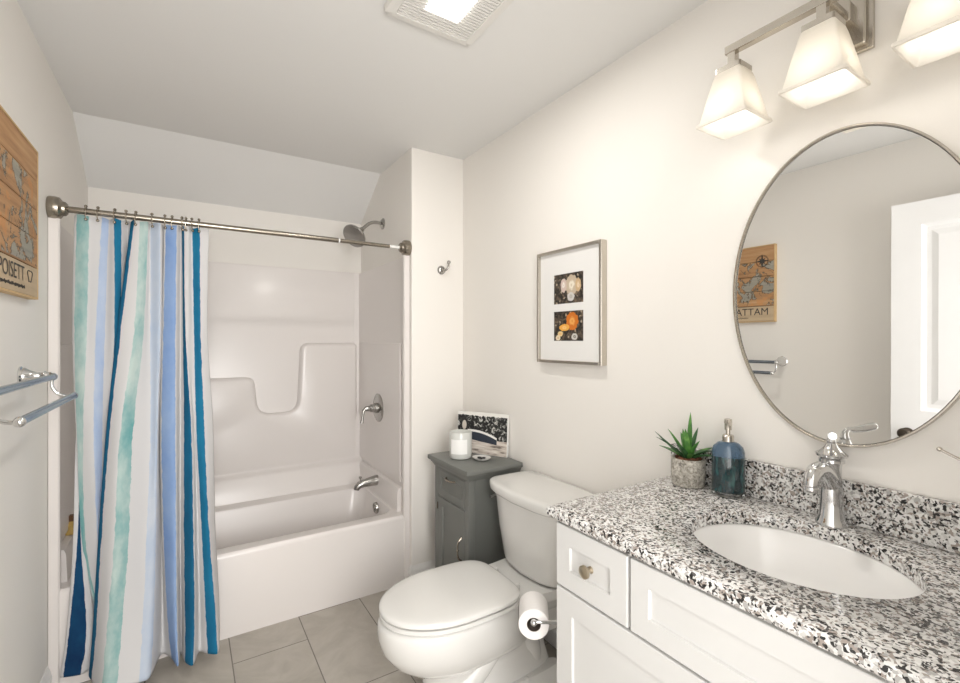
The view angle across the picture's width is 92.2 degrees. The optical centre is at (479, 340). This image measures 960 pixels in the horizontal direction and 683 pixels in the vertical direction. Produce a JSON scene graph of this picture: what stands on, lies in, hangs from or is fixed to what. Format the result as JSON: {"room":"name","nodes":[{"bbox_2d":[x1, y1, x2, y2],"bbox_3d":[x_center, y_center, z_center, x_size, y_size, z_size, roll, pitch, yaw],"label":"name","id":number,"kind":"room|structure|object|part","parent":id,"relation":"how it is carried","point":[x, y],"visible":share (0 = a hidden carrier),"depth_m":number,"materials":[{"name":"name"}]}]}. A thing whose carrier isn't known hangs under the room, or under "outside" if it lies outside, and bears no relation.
{"room":"bathroom","nodes":[
{"label":"bathroom","id":0,"kind":"room"},
{"bbox_2d":[0,0,87,682],"bbox_3d":[-1.299,0.144,1.084,0.120,2.450,3.523,0,0,-32],"label":"wall","id":1,"kind":"structure","parent":0,"point":[31,94],"depth_m":1.57,"materials":[{"name":"paint"}]},
{"bbox_2d":[0,105,37,299],"bbox_3d":[-1.347,-0.391,1.300,0.027,0.504,0.651,0,0,-32],"label":"sign","id":2,"kind":"object","parent":1,"relation":"attached to","point":[18,156],"visible":1,"depth_m":1.39,"materials":[{"name":"brown wood"}]},
{"bbox_2d":[0,366,77,426],"bbox_3d":[-1.267,0.142,1.280,0.144,0.116,0.664,0,0,-32],"label":"towel rack","id":3,"kind":"object","parent":1,"relation":"attached to","point":[26,378],"visible":1,"depth_m":1.30,"materials":[{"name":"silver metal"}]},
{"bbox_3d":[-1.081,0.157,1.043,0.061,0.072,0.010,0,0,-32],"label":"bracket arm","id":4,"kind":"part","parent":3,"relation":"part of","materials":[{"name":"silver metal"}]},
{"bbox_3d":[-1.403,0.157,1.550,0.061,0.072,0.010,0,0,-32],"label":"bracket arm","id":5,"kind":"part","parent":3,"relation":"part of","materials":[{"name":"silver metal"}]},
{"bbox_2d":[40,666,51,682],"bbox_3d":[-1.024,1.315,0.776,0.014,0.109,2.407,0,0,-32],"label":"baseboard","id":6,"kind":"structure","parent":1,"relation":"attached to","point":[47,677],"depth_m":1.76,"materials":[{"name":"white wood"}]},
{"bbox_2d":[88,187,360,272],"bbox_3d":[-1.483,0.144,2.995,1.617,2.450,0.100,0,0,-32],"label":"wall","id":7,"kind":"structure","parent":0,"point":[225,246],"depth_m":2.96,"materials":[{"name":"paint"}]},
{"bbox_2d":[73,112,379,223],"bbox_3d":[-1.427,-1.010,2.794,1.737,0.343,0.498,0,0,-32],"label":"ceiling","id":8,"kind":"structure","parent":0,"point":[116,155],"depth_m":2.66,"materials":[{"name":"paint"}]},
{"bbox_2d":[46,196,411,255],"bbox_3d":[-1.041,-0.519,2.205,1.516,0.090,0.090,0,0,-32],"label":"curtain rod","id":9,"kind":"object","parent":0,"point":[55,207],"visible":0.98,"depth_m":2.06,"materials":[{"name":"silver metal"}]},
{"bbox_2d":[84,205,87,220],"bbox_3d":[-1.584,-0.511,1.856,0.012,0.069,0.050,0,0,-40],"label":"curtain ring","id":10,"kind":"object","parent":9,"relation":"hanging from","point":[85,206],"visible":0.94,"depth_m":1.84,"materials":[{"name":"silver metal"}]},
{"bbox_2d":[96,206,99,221],"bbox_3d":[-1.552,-0.511,1.877,0.012,0.069,0.050,0,0,-37],"label":"curtain ring","id":11,"kind":"object","parent":9,"relation":"hanging from","point":[97,207],"visible":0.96,"depth_m":1.86,"materials":[{"name":"silver metal"}]},
{"bbox_2d":[113,208,116,223],"bbox_3d":[-1.506,-0.511,1.905,0.012,0.069,0.050,0,0,-34],"label":"curtain ring","id":12,"kind":"object","parent":9,"relation":"hanging from","point":[114,209],"visible":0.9,"depth_m":1.89,"materials":[{"name":"silver metal"}]},
{"bbox_2d":[124,210,127,224],"bbox_3d":[-1.475,-0.511,1.926,0.012,0.069,0.050,0,0,-42],"label":"curtain ring","id":13,"kind":"object","parent":9,"relation":"hanging from","point":[126,211],"visible":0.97,"depth_m":1.91,"materials":[{"name":"silver metal"}]},
{"bbox_2d":[134,211,137,225],"bbox_3d":[-1.447,-0.511,1.943,0.012,0.069,0.050,0,0,-33],"label":"curtain ring","id":14,"kind":"object","parent":9,"relation":"hanging from","point":[135,212],"visible":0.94,"depth_m":1.93,"materials":[{"name":"silver metal"}]},
{"bbox_2d":[60,214,219,682],"bbox_3d":[-1.373,0.406,1.887,0.538,1.817,0.261,0,0,-32],"label":"shower curtain","id":15,"kind":"object","parent":9,"relation":"hanging from","point":[144,587],"visible":1,"depth_m":1.89,"materials":[{"name":"fabric"}]},
{"bbox_2d":[82,590,556,682],"bbox_3d":[-0.004,1.419,0.886,2.094,0.100,3.400,0,0,-32],"label":"floor","id":16,"kind":"structure","parent":0,"point":[339,643],"depth_m":2.00,"materials":[{"name":"tile"}]},
{"bbox_2d":[48,217,409,682],"bbox_3d":[-1.267,0.444,2.560,1.513,1.851,0.863,0,0,-32],"label":"bathtub","id":17,"kind":"object","parent":16,"relation":"on","point":[297,356],"visible":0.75,"depth_m":2.84,"materials":[{"name":"plastic"}]},
{"bbox_3d":[-1.884,0.445,2.168,0.050,1.846,0.862,0,0,-32],"label":"panel","id":18,"kind":"part","parent":17,"relation":"part of","materials":[{"name":"plastic"}]},
{"bbox_2d":[61,344,75,540],"bbox_3d":[-1.911,0.415,2.188,0.015,0.808,0.743,0,0,-32],"label":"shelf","id":19,"kind":"object","parent":17,"relation":"attached to","point":[68,427],"depth_m":1.99,"materials":[{"name":"plastic"}]},
{"bbox_2d":[66,514,73,535],"bbox_3d":[-1.788,0.803,2.021,0.038,0.079,0.050,0,0,-32],"label":"shampoo bottle","id":20,"kind":"object","parent":17,"relation":"on","point":[71,516],"visible":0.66,"depth_m":2.00,"materials":[{"name":"plastic"}]},
{"bbox_2d":[60,483,403,682],"bbox_3d":[-1.267,1.175,2.561,1.513,0.388,0.853,0,0,-32],"label":"tub basin","id":21,"kind":"object","parent":17,"relation":"in","point":[285,555],"depth_m":2.41,"materials":[{"name":"plastic"}]},
{"bbox_2d":[210,343,356,475],"bbox_3d":[-1.487,0.443,2.903,1.448,0.852,0.035,0,0,-32],"label":"shelf","id":22,"kind":"object","parent":17,"relation":"attached to","point":[276,406],"depth_m":3.02,"materials":[{"name":"plastic"}]},
{"bbox_3d":[-1.462,0.260,2.868,1.493,1.484,0.134,0,0,-32],"label":"panel","id":23,"kind":"part","parent":17,"relation":"part of","materials":[{"name":"plastic"}]},
{"bbox_2d":[354,475,377,490],"bbox_3d":[-0.710,0.889,2.901,0.166,0.085,0.065,0,0,-32],"label":"tub spout","id":24,"kind":"object","parent":17,"relation":"attached to","point":[373,480],"visible":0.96,"depth_m":2.88,"materials":[{"name":"silver metal"}]},
{"bbox_2d":[360,394,383,422],"bbox_3d":[-0.702,0.432,2.930,0.121,0.180,0.180,0,0,-32],"label":"shower valve","id":25,"kind":"object","parent":17,"relation":"attached to","point":[377,408],"visible":1,"depth_m":2.92,"materials":[{"name":"silver metal"}]},
{"bbox_3d":[-0.735,0.473,2.909,0.042,0.097,0.022,0,0,-32],"label":"lever","id":26,"kind":"part","parent":25,"relation":"part of","materials":[{"name":"silver metal"}]},
{"bbox_3d":[-0.695,0.432,2.935,0.084,0.066,0.066,0,0,-32],"label":"valve stem","id":27,"kind":"part","parent":25,"relation":"part of","materials":[{"name":"silver metal"}]},
{"bbox_3d":[-0.644,1.034,2.854,0.023,0.069,0.068,0,0,-32],"label":"overflow plate","id":28,"kind":"part","parent":17,"relation":"part of","materials":[{"name":"silver metal"}]},
{"bbox_3d":[-0.649,0.445,2.952,0.050,1.846,0.862,0,0,-32],"label":"panel","id":29,"kind":"part","parent":17,"relation":"part of","materials":[{"name":"plastic"}]},
{"bbox_2d":[428,451,522,567],"bbox_3d":[-0.034,0.982,2.333,0.318,0.775,0.401,0,0,-32],"label":"storage cabinet","id":30,"kind":"object","parent":16,"relation":"on","point":[467,526],"visible":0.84,"depth_m":2.20,"materials":[{"name":"grey paint"}]},
{"bbox_3d":[-0.139,0.723,2.266,0.012,0.129,0.269,0,0,-32],"label":"drawer","id":31,"kind":"part","parent":30,"relation":"part of","materials":[{"name":"grey paint"}]},
{"bbox_3d":[-0.138,1.040,2.266,0.014,0.482,0.269,0,0,-32],"label":"cabinet door","id":32,"kind":"part","parent":30,"relation":"part of","materials":[{"name":"grey paint"}]},
{"bbox_3d":[-0.096,0.984,2.167,0.036,0.124,0.013,0,0,-32],"label":"handle","id":33,"kind":"part","parent":30,"relation":"part of","materials":[{"name":"silver metal"}]},
{"bbox_2d":[449,429,471,459],"bbox_3d":[-0.098,0.527,2.342,0.114,0.132,0.115,0,0,-32],"label":"jar candle","id":34,"kind":"object","parent":30,"relation":"on","point":[460,440],"visible":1,"depth_m":2.29,"materials":[{"name":"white glass"}]},
{"bbox_2d":[473,455,490,460],"bbox_3d":[0.009,0.587,2.297,0.088,0.013,0.103,0,0,-32],"label":"dish","id":35,"kind":"object","parent":30,"relation":"on","point":[474,456],"visible":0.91,"depth_m":2.31,"materials":[{"name":"ceramic"}]},
{"bbox_2d":[458,411,508,457],"bbox_3d":[0.013,0.487,2.420,0.294,0.212,0.031,0,0,29],"label":"print","id":36,"kind":"object","parent":30,"relation":"on","point":[490,431],"visible":0.79,"depth_m":2.40,"materials":[{"name":"paper"}]},
{"bbox_2d":[377,471,593,682],"bbox_3d":[0.009,0.994,1.797,0.835,0.751,0.492,0,0,-32],"label":"toilet","id":37,"kind":"object","parent":16,"relation":"on","point":[456,622],"visible":0.91,"depth_m":1.72,"materials":[{"name":"ceramic"}]},
{"bbox_3d":[-0.123,0.957,1.708,0.502,0.024,0.374,0,0,-32],"label":"seat","id":38,"kind":"part","parent":37,"relation":"part of","materials":[{"name":"plastic"}]},
{"bbox_3d":[-0.123,0.933,1.708,0.502,0.023,0.374,0,0,-32],"label":"lid","id":39,"kind":"part","parent":37,"relation":"part of","materials":[{"name":"plastic"}]},
{"bbox_3d":[-0.030,1.169,1.767,0.737,0.400,0.372,0,0,-32],"label":"bowl","id":40,"kind":"part","parent":37,"relation":"part of","materials":[{"name":"ceramic"}]},
{"bbox_3d":[0.254,0.812,1.952,0.256,0.297,0.456,0,0,-32],"label":"tank","id":41,"kind":"part","parent":37,"relation":"part of","materials":[{"name":"ceramic"}]},
{"bbox_3d":[0.244,0.641,1.946,0.278,0.046,0.492,0,0,-32],"label":"tank lid","id":42,"kind":"part","parent":37,"relation":"part of","materials":[{"name":"ceramic"}]},
{"bbox_2d":[557,521,891,682],"bbox_3d":[0.675,0.926,0.998,0.582,0.886,0.952,0,0,-32],"label":"vanity cabinet","id":43,"kind":"object","parent":16,"relation":"on","point":[621,618],"visible":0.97,"depth_m":0.99,"materials":[{"name":"white wood"}]},
{"bbox_2d":[531,618,556,626],"bbox_3d":[0.248,0.824,1.387,0.188,0.044,0.138,0,0,8],"label":"paper holder","id":44,"kind":"object","parent":43,"relation":"attached to","point":[534,622],"visible":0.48,"depth_m":1.34,"materials":[{"name":"silver metal"}]},
{"bbox_2d":[518,591,548,639],"bbox_3d":[0.162,0.834,1.404,0.092,0.091,0.102,0,0,6],"label":"toilet paper roll","id":45,"kind":"object","parent":44,"relation":"on","point":[532,604],"visible":0.98,"depth_m":1.36,"materials":[{"name":"paper"}]},
{"bbox_3d":[0.264,0.572,1.144,0.030,0.033,0.033,0,0,-32],"label":"knob","id":46,"kind":"part","parent":43,"relation":"part of","materials":[{"name":"gold metal"}]},
{"bbox_3d":[0.278,0.572,1.153,0.018,0.163,0.237,0,0,-32],"label":"drawer","id":47,"kind":"part","parent":43,"relation":"part of","materials":[{"name":"white wood"}]},
{"bbox_3d":[0.338,0.959,1.057,0.018,0.597,0.463,0,0,-32],"label":"cabinet door","id":48,"kind":"part","parent":43,"relation":"part of","materials":[{"name":"white wood"}]},
{"bbox_2d":[547,443,959,682],"bbox_3d":[0.681,0.415,1.008,0.563,0.134,0.972,0,0,-32],"label":"countertop","id":49,"kind":"structure","parent":43,"relation":"on","point":[654,522],"depth_m":0.99,"materials":[{"name":"multicoloured stone"}]},
{"bbox_2d":[656,412,711,488],"bbox_3d":[0.650,0.339,1.449,0.186,0.224,0.131,0,0,36],"label":"potted succulent","id":50,"kind":"object","parent":49,"relation":"on","point":[688,468],"visible":0.99,"depth_m":1.42,"materials":[{"name":"green plant"}]},
{"bbox_2d":[711,418,744,498],"bbox_3d":[0.724,0.340,1.347,0.070,0.224,0.081,0,0,-32],"label":"soap dispenser","id":51,"kind":"object","parent":49,"relation":"on","point":[728,456],"visible":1,"depth_m":1.32,"materials":[{"name":"blue glass"}]},
{"bbox_2d":[693,524,923,598],"bbox_3d":[0.686,0.554,1.012,0.396,0.142,0.464,0,0,-32],"label":"undermount sink","id":52,"kind":"object","parent":49,"relation":"in","point":[788,556],"visible":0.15,"depth_m":1.12,"materials":[{"name":"white ceramic"}]},
{"bbox_2d":[802,431,848,528],"bbox_3d":[0.832,0.332,1.109,0.158,0.240,0.068,0,0,-41],"label":"faucet","id":53,"kind":"object","parent":49,"relation":"on","point":[823,477],"visible":1,"depth_m":1.11,"materials":[{"name":"silver metal"}]},
{"bbox_3d":[0.817,0.327,1.107,0.136,0.077,0.042,0,0,-32],"label":"spout","id":54,"kind":"part","parent":53,"relation":"part of","materials":[{"name":"silver metal"}]},
{"bbox_3d":[0.841,0.232,1.104,0.020,0.041,0.105,0,0,36],"label":"lever handle","id":55,"kind":"part","parent":53,"relation":"part of","materials":[{"name":"silver metal"}]},
{"bbox_2d":[17,0,706,173],"bbox_3d":[-0.332,-1.131,1.403,2.094,0.100,3.025,0,0,-32],"label":"ceiling","id":56,"kind":"structure","parent":0,"point":[347,83],"depth_m":1.82,"materials":[{"name":"paint"}]},
{"bbox_2d":[384,0,513,45],"bbox_3d":[-0.091,-1.069,1.455,0.332,0.024,0.332,0,0,-32],"label":"exhaust fan","id":57,"kind":"object","parent":56,"relation":"in","point":[462,22],"visible":1,"depth_m":1.50,"materials":[{"name":"plastic"}]},
{"bbox_2d":[361,148,462,565],"bbox_3d":[-0.478,0.144,3.047,0.337,2.450,0.888,0,0,-32],"label":"wall","id":58,"kind":"structure","parent":0,"point":[419,197],"depth_m":2.67,"materials":[{"name":"paint"}]},
{"bbox_2d":[343,218,384,246],"bbox_3d":[-0.714,-0.680,2.869,0.253,0.204,0.142,0,0,-32],"label":"showerhead","id":59,"kind":"object","parent":58,"relation":"attached to","point":[350,232],"visible":0.97,"depth_m":2.83,"materials":[{"name":"silver metal"}]},
{"bbox_3d":[-0.688,-0.717,2.915,0.152,0.085,0.021,0,0,-32],"label":"shower arm","id":60,"kind":"part","parent":59,"relation":"part of","materials":[{"name":"silver metal"}]},
{"bbox_2d":[408,559,434,576],"bbox_3d":[-0.255,1.315,2.670,0.337,0.109,0.040,0,0,-32],"label":"baseboard","id":61,"kind":"structure","parent":58,"relation":"attached to","point":[424,566],"depth_m":2.60,"materials":[{"name":"white wood"}]},
{"bbox_2d":[437,260,450,273],"bbox_3d":[-0.204,-0.421,2.659,0.061,0.077,0.061,0,0,-32],"label":"robe hook","id":62,"kind":"object","parent":58,"relation":"attached to","point":[441,269],"visible":1,"depth_m":2.65,"materials":[{"name":"silver metal"}]},
{"bbox_3d":[-0.217,-0.408,2.669,0.050,0.050,0.030,0,0,-32],"label":"hook plate","id":63,"kind":"part","parent":62,"relation":"part of","materials":[{"name":"silver metal"}]},
{"bbox_3d":[-0.193,-0.428,2.652,0.049,0.063,0.030,0,0,1],"label":"hook arm","id":64,"kind":"part","parent":62,"relation":"part of","materials":[{"name":"silver metal"}]},
{"bbox_2d":[671,454,705,488],"bbox_3d":[0.651,0.408,1.446,0.100,0.086,0.100,0,0,-32],"label":"pot","id":65,"kind":"object","parent":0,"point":[688,471],"depth_m":1.41,"materials":[{"name":"stone"}]},
{"bbox_2d":[463,0,959,502],"bbox_3d":[0.606,0.144,1.767,0.120,2.450,2.635,0,0,-32],"label":"wall","id":66,"kind":"structure","parent":0,"point":[621,158],"depth_m":1.63,"materials":[{"name":"paint"}]},
{"bbox_2d":[543,628,556,648],"bbox_3d":[0.279,1.315,2.156,0.014,0.109,1.401,0,0,-32],"label":"baseboard","id":67,"kind":"structure","parent":66,"relation":"attached to","point":[551,636],"depth_m":2.07,"materials":[{"name":"white wood"}]},
{"bbox_2d":[537,239,606,365],"bbox_3d":[0.381,-0.148,1.976,0.033,0.495,0.392,0,0,-32],"label":"picture frame","id":68,"kind":"object","parent":66,"relation":"attached to","point":[572,280],"visible":1,"depth_m":1.96,"materials":[{"name":"silver metal"}]},
{"bbox_2d":[554,310,582,340],"bbox_3d":[0.380,-0.062,1.981,0.002,0.136,0.190,0,0,-32],"label":"photograph","id":69,"kind":"object","parent":68,"relation":"attached to","point":[568,324],"depth_m":1.98},
{"bbox_2d":[554,271,582,304],"bbox_3d":[0.380,-0.224,1.981,0.002,0.137,0.190,0,0,-32],"label":"photograph","id":70,"kind":"object","parent":68,"relation":"on","point":[568,285],"depth_m":1.98},
{"bbox_2d":[671,443,959,553],"bbox_3d":[0.910,0.400,1.152,0.020,0.104,0.970,0,0,-32],"label":"backsplash","id":71,"kind":"structure","parent":66,"relation":"attached to","point":[933,522],"depth_m":1.10,"materials":[{"name":"stone"}]},
{"bbox_2d":[696,0,959,139],"bbox_3d":[0.834,-0.751,1.103,0.204,0.329,0.560,0,0,-32],"label":"vanity light","id":72,"kind":"object","parent":66,"relation":"attached to","point":[825,65],"visible":1,"depth_m":1.10,"materials":[{"name":"white glass"}]},
{"bbox_3d":[0.693,-0.661,1.263,0.138,0.148,0.138,0,0,-32],"label":"lamp shade","id":73,"kind":"part","parent":72,"relation":"part of","materials":[{"name":"white glass"}]},
{"bbox_3d":[0.806,-0.661,1.085,0.138,0.148,0.138,0,0,-32],"label":"lamp shade","id":74,"kind":"part","parent":72,"relation":"part of","materials":[{"name":"white glass"}]},
{"bbox_3d":[0.854,-0.797,1.115,0.118,0.048,0.044,0,0,-32],"label":"support arm","id":75,"kind":"part","parent":72,"relation":"part of","materials":[{"name":"silver metal"}]},
{"bbox_3d":[0.910,-0.809,1.151,0.026,0.213,0.112,0,0,-32],"label":"plate","id":76,"kind":"part","parent":72,"relation":"part of","materials":[{"name":"silver metal"}]},
{"bbox_3d":[0.919,-0.661,0.907,0.138,0.148,0.138,0,0,-32],"label":"lamp shade","id":77,"kind":"part","parent":72,"relation":"part of","materials":[{"name":"white glass"}]},
{"bbox_2d":[733,122,959,447],"bbox_3d":[0.908,-0.133,1.157,0.024,0.794,0.540,0,0,-32],"label":"oval mirror","id":78,"kind":"object","parent":66,"relation":"attached to","point":[846,282],"visible":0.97,"depth_m":1.13,"materials":[{"name":"silver glass"}]},
{"bbox_2d":[936,447,959,460],"bbox_3d":[1.051,0.211,0.905,0.050,0.112,0.220,0,0,-32],"label":"towel holder","id":79,"kind":"object","parent":66,"relation":"attached to","point":[939,449],"visible":1,"depth_m":0.97,"materials":[{"name":"silver metal"}]}
]}

